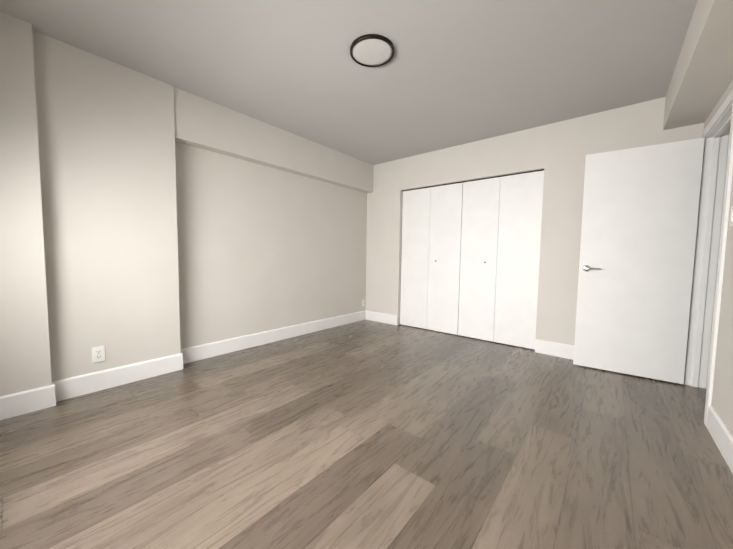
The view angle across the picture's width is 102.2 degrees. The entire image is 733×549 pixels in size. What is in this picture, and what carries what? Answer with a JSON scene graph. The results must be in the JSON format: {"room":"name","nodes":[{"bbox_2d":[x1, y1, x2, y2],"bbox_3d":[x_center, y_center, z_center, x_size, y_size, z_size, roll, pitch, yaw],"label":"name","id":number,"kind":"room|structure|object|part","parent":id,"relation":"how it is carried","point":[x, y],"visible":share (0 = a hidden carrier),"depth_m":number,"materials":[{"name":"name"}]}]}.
{"room":"empty bedroom","nodes":[
{"label":"empty bedroom","id":0,"kind":"room"},
{"bbox_2d":[0,11,366,395],"bbox_3d":[-1.414,-0.407,3.118,0.365,2.500,4.740,4,5,40],"label":"wall","id":1,"kind":"structure","parent":0,"point":[132,231],"depth_m":2.37,"materials":[{"name":"paint"}]},
{"bbox_2d":[0,350,187,419],"bbox_3d":[-2.193,0.830,2.039,0.090,0.148,1.686,4,5,40],"label":"baseboard","id":2,"kind":"structure","parent":1,"relation":"attached to","point":[24,402],"depth_m":2.20,"materials":[{"name":"white paint"}]},
{"bbox_2d":[92,346,104,362],"bbox_3d":[-2.047,0.609,2.260,0.009,0.116,0.072,4,5,40],"label":"outlet","id":3,"kind":"object","parent":1,"relation":"attached to","point":[98,354],"visible":1,"depth_m":2.26,"materials":[{"name":"white plastic"}]},
{"bbox_2d":[181,311,363,362],"bbox_3d":[-0.906,0.730,3.863,0.014,0.148,2.798,4,5,40],"label":"baseboard","id":4,"kind":"structure","parent":1,"relation":"attached to","point":[199,352],"depth_m":3.49,"materials":[{"name":"white paint"}]},
{"bbox_2d":[0,0,696,164],"bbox_3d":[0.685,-1.596,1.800,5.149,0.100,5.490,4,5,40],"label":"ceiling","id":5,"kind":"structure","parent":0,"point":[451,73],"depth_m":2.14,"materials":[{"name":"paint"}]},
{"bbox_2d":[173,87,372,192],"bbox_3d":[-0.833,-1.476,3.686,0.124,0.425,2.798,4,5,40],"label":"beam","id":6,"kind":"structure","parent":5,"relation":"attached to","point":[202,123],"depth_m":3.21,"materials":[{"name":"paint"}]},
{"bbox_2d":[350,34,393,66],"bbox_3d":[0.040,-1.562,2.076,0.312,0.021,0.312,4,5,40],"label":"ceiling light","id":7,"kind":"object","parent":5,"relation":"in","point":[371,50],"visible":0.98,"depth_m":2.05,"materials":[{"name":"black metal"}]},
{"bbox_2d":[663,0,732,129],"bbox_3d":[1.298,-1.329,0.816,0.244,0.288,4.500,4,5,40],"label":"soffit beam","id":8,"kind":"structure","parent":5,"relation":"attached to","point":[701,79],"depth_m":1.81,"materials":[{"name":"paint"}]},
{"bbox_2d":[0,319,732,548],"bbox_3d":[0.648,0.999,1.967,5.149,0.100,5.490,4,5,40],"label":"floor","id":9,"kind":"structure","parent":0,"point":[365,434],"depth_m":1.57,"materials":[{"name":"brown wood"}]},
{"bbox_2d":[365,97,703,344],"bbox_3d":[1.960,-0.373,3.322,4.999,2.500,0.120,4,5,40],"label":"wall","id":10,"kind":"structure","parent":0,"point":[557,152],"depth_m":3.24,"materials":[{"name":"paint"}]},
{"bbox_2d":[364,310,397,324],"bbox_3d":[0.237,0.691,4.723,0.615,0.148,0.014,4,5,40],"label":"baseboard","id":11,"kind":"structure","parent":10,"relation":"attached to","point":[368,315],"depth_m":4.71,"materials":[{"name":"white paint"}]},
{"bbox_2d":[400,183,462,334],"bbox_3d":[0.886,-0.216,4.217,0.922,2.021,0.060,4,5,40],"label":"closet door","id":12,"kind":"structure","parent":10,"relation":"in","point":[431,247],"depth_m":4.18,"materials":[{"name":"white paint"}]},
{"bbox_2d":[403,169,543,190],"bbox_3d":[1.268,-1.209,3.870,1.857,0.008,0.055,4,5,40],"label":"trim","id":13,"kind":"structure","parent":10,"relation":"attached to","point":[477,179],"depth_m":3.71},
{"bbox_2d":[458,170,543,349],"bbox_3d":[1.599,-0.168,3.627,0.922,2.021,0.060,4,5,40],"label":"closet door","id":14,"kind":"structure","parent":10,"relation":"in","point":[500,251],"depth_m":3.59,"materials":[{"name":"white paint"}]},
{"bbox_2d":[535,339,573,358],"bbox_3d":[2.349,0.833,2.976,1.153,0.148,0.014,4,5,40],"label":"baseboard","id":15,"kind":"structure","parent":10,"relation":"attached to","point":[541,346],"depth_m":3.22,"materials":[{"name":"white paint"}]},
{"bbox_2d":[703,81,732,435],"bbox_3d":[1.385,-0.213,0.725,0.120,2.500,4.620,4,5,40],"label":"wall","id":16,"kind":"structure","parent":0,"point":[722,400],"depth_m":1.74,"materials":[{"name":"paint"}]},
{"bbox_2d":[573,138,704,383],"bbox_3d":[2.391,-0.104,2.674,0.777,2.035,0.151,3,5,35],"label":"door","id":17,"kind":"structure","parent":16,"relation":"in","point":[638,233],"depth_m":2.63,"materials":[{"name":"white paint"}]},
{"bbox_3d":[2.134,-0.056,2.803,0.139,0.062,0.058,3,5,35],"label":"handle","id":18,"kind":"part","parent":17,"relation":"part of","materials":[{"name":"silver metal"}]},
{"bbox_2d":[684,90,732,425],"bbox_3d":[2.534,-0.096,2.124,0.152,2.117,0.904,4,5,40],"label":"trim","id":19,"kind":"structure","parent":16,"relation":"attached to","point":[713,219],"depth_m":2.39,"materials":[{"name":"white paint"}]},
{"bbox_2d":[706,405,732,473],"bbox_3d":[1.049,0.973,0.522,0.014,0.148,3.544,4,5,40],"label":"baseboard","id":20,"kind":"structure","parent":16,"relation":"attached to","point":[717,429],"depth_m":1.65,"materials":[{"name":"white paint"}]},
{"bbox_2d":[729,206,732,225],"bbox_3d":[2.140,-0.343,1.730,0.010,0.116,0.072,4,5,40],"label":"switch plate","id":21,"kind":"object","parent":16,"relation":"attached to","point":[731,219],"visible":1,"depth_m":1.73,"materials":[{"name":"white plastic"}]}
]}

